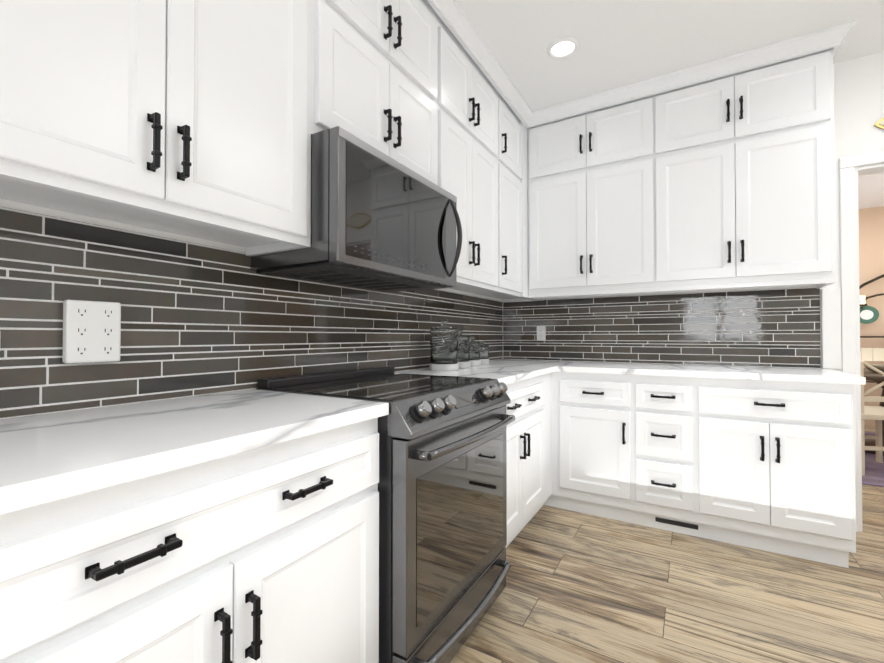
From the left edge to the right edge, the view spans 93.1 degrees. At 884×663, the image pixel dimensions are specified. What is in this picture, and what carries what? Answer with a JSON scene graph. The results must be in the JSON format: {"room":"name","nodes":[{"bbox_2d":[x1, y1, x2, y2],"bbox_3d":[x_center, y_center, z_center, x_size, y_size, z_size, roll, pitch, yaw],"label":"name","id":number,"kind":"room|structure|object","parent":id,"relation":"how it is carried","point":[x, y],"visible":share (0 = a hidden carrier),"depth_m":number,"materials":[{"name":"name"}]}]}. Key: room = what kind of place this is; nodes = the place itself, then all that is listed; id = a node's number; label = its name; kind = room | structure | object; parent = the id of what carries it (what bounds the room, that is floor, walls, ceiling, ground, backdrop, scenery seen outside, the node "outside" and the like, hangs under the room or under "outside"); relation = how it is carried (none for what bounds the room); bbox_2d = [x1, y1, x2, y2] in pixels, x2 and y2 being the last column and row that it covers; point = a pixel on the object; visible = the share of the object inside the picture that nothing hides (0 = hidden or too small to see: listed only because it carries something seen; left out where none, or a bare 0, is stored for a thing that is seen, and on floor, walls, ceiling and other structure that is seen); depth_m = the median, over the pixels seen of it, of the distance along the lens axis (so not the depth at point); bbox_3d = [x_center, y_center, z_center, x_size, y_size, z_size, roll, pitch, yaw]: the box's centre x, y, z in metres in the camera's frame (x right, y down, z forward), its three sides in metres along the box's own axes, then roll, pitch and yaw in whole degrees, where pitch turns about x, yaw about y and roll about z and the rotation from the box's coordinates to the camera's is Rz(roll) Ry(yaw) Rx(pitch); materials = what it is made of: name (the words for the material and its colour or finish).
{"room":"kitchen","nodes":[
{"label":"kitchen","id":0,"kind":"room"},
{"bbox_2d":[0,199,502,418],"bbox_3d":[-1.052,-0.235,0.972,0.126,2.696,6.153,0,-1,31],"label":"wall","id":1,"kind":"structure","parent":0,"point":[201,317],"depth_m":1.27,"materials":[{"name":"tile"}]},
{"bbox_2d":[62,300,120,363],"bbox_3d":[-0.897,0.001,1.076,0.028,0.157,0.115,0,-1,31],"label":"electrical outlet","id":2,"kind":"object","parent":1,"relation":"attached to","point":[91,331],"visible":0.98,"depth_m":1.06,"materials":[{"name":"plastic"}]},
{"bbox_2d":[0,0,203,227],"bbox_3d":[-0.870,-0.942,0.849,0.328,1.281,0.548,0,-1,31],"label":"upper cabinet","id":3,"kind":"object","parent":1,"relation":"attached to","point":[200,118],"depth_m":0.87,"materials":[{"name":"paint"}]},
{"bbox_2d":[149,0,323,251],"bbox_3d":[-0.666,-0.937,1.195,0.328,1.281,0.495,0,-1,31],"label":"upper cabinet","id":4,"kind":"object","parent":1,"relation":"attached to","point":[264,59],"depth_m":1.17,"materials":[{"name":"paint"}]},
{"bbox_2d":[324,0,391,157],"bbox_3d":[-0.447,-1.100,1.576,0.320,0.947,0.380,0,-1,31],"label":"upper cabinet","id":5,"kind":"object","parent":1,"relation":"attached to","point":[357,33],"depth_m":1.51,"materials":[{"name":"paint"}]},
{"bbox_2d":[250,126,461,291],"bbox_3d":[-0.278,-0.412,1.688,0.486,0.422,0.756,0,-1,31],"label":"microwave","id":6,"kind":"object","parent":5,"relation":"attached to","point":[381,221],"visible":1,"depth_m":1.45,"materials":[{"name":"black metal"}]},
{"bbox_2d":[392,0,439,186],"bbox_3d":[-0.253,-1.096,1.903,0.320,0.947,0.381,0,-1,31],"label":"upper cabinet","id":7,"kind":"object","parent":1,"relation":"attached to","point":[415,23],"depth_m":1.83,"materials":[{"name":"paint"}]},
{"bbox_2d":[440,0,479,283],"bbox_3d":[-0.050,-0.924,2.237,0.328,1.281,0.404,0,-1,31],"label":"upper cabinet","id":8,"kind":"object","parent":1,"relation":"attached to","point":[459,54],"depth_m":2.19,"materials":[{"name":"paint"}]},
{"bbox_2d":[447,52,507,291],"bbox_3d":[0.122,-0.921,2.526,0.328,1.281,0.507,0,-1,31],"label":"upper cabinet","id":9,"kind":"object","parent":1,"relation":"attached to","point":[493,90],"depth_m":2.53,"materials":[{"name":"paint"}]},
{"bbox_2d":[469,88,523,295],"bbox_3d":[0.300,-0.917,2.827,0.328,1.281,0.484,0,-1,31],"label":"upper cabinet","id":10,"kind":"object","parent":1,"relation":"attached to","point":[515,113],"depth_m":2.86,"materials":[{"name":"paint"}]},
{"bbox_2d":[450,426,883,662],"bbox_3d":[2.517,1.145,1.101,6.120,0.060,10.040,0,-1,31],"label":"floor","id":11,"kind":"structure","parent":0,"point":[580,587],"depth_m":1.75,"materials":[{"name":"brown wood"}]},
{"bbox_2d":[0,418,378,662],"bbox_3d":[-0.668,0.672,0.917,0.588,0.880,0.973,0,-1,31],"label":"base cabinet","id":12,"kind":"object","parent":11,"relation":"on","point":[268,554],"visible":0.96,"depth_m":0.75,"materials":[{"name":"paint"}]},
{"bbox_2d":[0,389,388,514],"bbox_3d":[-0.895,0.209,0.518,0.610,0.034,1.900,0,-1,31],"label":"countertop","id":13,"kind":"structure","parent":12,"relation":"on","point":[48,458],"depth_m":0.81,"materials":[{"name":"stone"}]},
{"bbox_2d":[256,367,514,662],"bbox_3d":[-0.162,0.646,1.617,0.726,0.950,0.739,0,-1,31],"label":"range oven","id":14,"kind":"object","parent":11,"relation":"on","point":[444,566],"visible":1,"depth_m":1.33,"materials":[{"name":"black metal"}]},
{"bbox_2d":[505,373,548,546],"bbox_3d":[0.162,0.690,2.319,0.588,0.880,0.793,0,-1,31],"label":"base cabinet","id":15,"kind":"object","parent":11,"relation":"on","point":[527,437],"depth_m":2.25,"materials":[{"name":"paint"}]},
{"bbox_2d":[394,361,557,383],"bbox_3d":[0.208,0.233,2.379,0.612,0.034,0.930,0,-1,31],"label":"countertop","id":16,"kind":"structure","parent":15,"relation":"on","point":[506,371],"depth_m":2.24,"materials":[{"name":"stone"}]},
{"bbox_2d":[429,321,458,370],"bbox_3d":[0.012,0.078,2.341,0.165,0.272,0.165,0,-1,31],"label":"canister","id":17,"kind":"object","parent":16,"relation":"on","point":[443,347],"visible":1,"depth_m":2.27,"materials":[{"name":"glass"}]},
{"bbox_2d":[458,330,470,367],"bbox_3d":[0.107,0.103,2.541,0.131,0.227,0.131,0,-1,31],"label":"canister","id":18,"kind":"object","parent":16,"relation":"on","point":[464,351],"visible":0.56,"depth_m":2.48,"materials":[{"name":"glass"}]},
{"bbox_2d":[470,337,480,365],"bbox_3d":[0.193,0.126,2.704,0.117,0.187,0.117,0,-1,31],"label":"canister","id":19,"kind":"object","parent":16,"relation":"on","point":[475,360],"visible":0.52,"depth_m":2.65,"materials":[{"name":"glass"}]},
{"bbox_2d":[480,341,488,364],"bbox_3d":[0.270,0.142,2.845,0.102,0.157,0.102,0,-1,31],"label":"canister","id":20,"kind":"object","parent":16,"relation":"on","point":[484,354],"visible":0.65,"depth_m":2.80,"materials":[{"name":"glass"}]},
{"bbox_2d":[569,372,636,523],"bbox_3d":[1.076,0.696,2.792,0.423,0.880,0.588,0,-1,31],"label":"base cabinet","id":21,"kind":"object","parent":11,"relation":"on","point":[602,407],"depth_m":2.52,"materials":[{"name":"paint"}]},
{"bbox_2d":[490,359,865,384],"bbox_3d":[1.217,0.237,2.689,2.033,0.034,0.633,0,-1,31],"label":"countertop","id":22,"kind":"structure","parent":21,"relation":"on","point":[815,375],"depth_m":2.35,"materials":[{"name":"stone"}]},
{"bbox_2d":[637,375,716,540],"bbox_3d":[1.393,0.694,2.605,0.458,0.880,0.588,0,-1,31],"label":"base cabinet","id":23,"kind":"object","parent":11,"relation":"on","point":[677,433],"depth_m":2.33,"materials":[{"name":"paint"}]},
{"bbox_2d":[713,378,855,567],"bbox_3d":[1.802,0.691,2.363,0.640,0.880,0.588,0,-1,31],"label":"base cabinet","id":24,"kind":"object","parent":11,"relation":"on","point":[765,465],"depth_m":2.08,"materials":[{"name":"paint"}]},
{"bbox_2d":[862,431,883,486],"bbox_3d":[4.189,1.143,3.859,2.550,0.012,2.350,0,-1,31],"label":"dining rug","id":25,"kind":"object","parent":11,"relation":"on","point":[874,473],"depth_m":3.41,"materials":[{"name":"purple carpet"}]},
{"bbox_2d":[860,348,883,475],"bbox_3d":[3.539,0.632,3.460,0.480,1.000,0.491,0,-1,11],"label":"dining chair","id":26,"kind":"object","parent":25,"relation":"on","point":[876,413],"visible":0.58,"depth_m":3.28,"materials":[{"name":"beige wood"}]},
{"bbox_2d":[864,368,883,454],"bbox_3d":[4.300,0.764,4.002,1.260,0.749,1.260,0,-1,31],"label":"dining table","id":27,"kind":"object","parent":25,"relation":"on","point":[876,378],"visible":0.29,"depth_m":3.98,"materials":[{"name":"brown wood"}]},
{"bbox_2d":[864,364,883,372],"bbox_3d":[4.138,0.351,3.929,0.270,0.072,0.270,0,-1,31],"label":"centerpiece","id":28,"kind":"object","parent":27,"relation":"on","point":[880,367],"visible":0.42,"depth_m":3.92,"materials":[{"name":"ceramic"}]},
{"bbox_2d":[455,0,883,208],"bbox_3d":[2.517,-1.631,1.136,6.120,0.100,10.040,0,-1,31],"label":"ceiling","id":29,"kind":"structure","parent":0,"point":[623,42],"depth_m":2.21,"materials":[{"name":"paint"}]},
{"bbox_2d":[547,37,578,58],"bbox_3d":[0.668,-1.560,2.311,0.172,0.012,0.172,0,-1,31],"label":"recessed light","id":30,"kind":"object","parent":29,"relation":"in","point":[562,47],"visible":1,"depth_m":2.31,"materials":[{"name":"paint"}]},
{"bbox_2d":[502,51,883,371],"bbox_3d":[2.433,-0.217,2.411,4.420,2.696,0.126,0,-1,31],"label":"wall","id":31,"kind":"structure","parent":0,"point":[772,326],"depth_m":2.73,"materials":[{"name":"tile"}]},
{"bbox_2d":[537,325,545,339],"bbox_3d":[0.782,0.012,3.305,0.072,0.118,0.008,0,-1,31],"label":"electrical outlet","id":32,"kind":"object","parent":31,"relation":"attached to","point":[541,332],"visible":1,"depth_m":3.30,"materials":[{"name":"plastic"}]},
{"bbox_2d":[528,96,603,299],"bbox_3d":[0.907,-0.914,3.065,0.474,1.282,0.328,0,-1,31],"label":"upper cabinet","id":33,"kind":"object","parent":31,"relation":"attached to","point":[562,140],"depth_m":2.92,"materials":[{"name":"paint"}]},
{"bbox_2d":[596,76,671,293],"bbox_3d":[1.240,-0.917,2.868,0.538,1.282,0.328,0,-1,31],"label":"upper cabinet","id":34,"kind":"object","parent":31,"relation":"attached to","point":[632,123],"depth_m":2.69,"materials":[{"name":"paint"}]},
{"bbox_2d":[668,52,751,290],"bbox_3d":[1.590,-0.919,2.660,0.539,1.282,0.328,0,-1,31],"label":"upper cabinet","id":35,"kind":"object","parent":31,"relation":"attached to","point":[710,105],"depth_m":2.47,"materials":[{"name":"paint"}]},
{"bbox_2d":[752,28,839,287],"bbox_3d":[1.932,-0.922,2.459,0.492,1.282,0.328,0,-1,31],"label":"upper cabinet","id":36,"kind":"object","parent":31,"relation":"attached to","point":[794,232],"depth_m":2.28,"materials":[{"name":"paint"}]},
{"bbox_2d":[821,151,883,531],"bbox_3d":[2.943,0.061,2.093,1.606,2.132,0.151,0,-1,31],"label":"door frame","id":37,"kind":"structure","parent":31,"relation":"attached to","point":[840,328],"depth_m":2.39,"materials":[{"name":"paint"}]},
{"bbox_2d":[874,117,883,129],"bbox_3d":[2.623,-1.161,2.233,0.460,0.160,0.017,0,-1,31],"label":"plaque","id":38,"kind":"object","parent":31,"relation":"attached to","point":[879,124],"visible":1,"depth_m":2.34,"materials":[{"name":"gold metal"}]},
{"bbox_2d":[858,206,883,425],"bbox_3d":[5.352,-0.181,5.203,5.640,2.696,0.120,0,-1,31],"label":"wall","id":39,"kind":"structure","parent":0,"point":[871,243],"depth_m":5.16,"materials":[{"name":"paint"}]},
{"bbox_2d":[859,274,883,323],"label":"decor","id":40,"kind":"object","parent":39,"relation":"attached to","point":[869,314],"depth_m":5.10,"materials":[{"name":"ceramic"}]},
{"bbox_2d":[860,336,883,337],"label":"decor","id":41,"kind":"object","parent":39,"relation":"attached to","point":[860,336],"depth_m":5.11,"materials":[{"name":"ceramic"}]}
]}

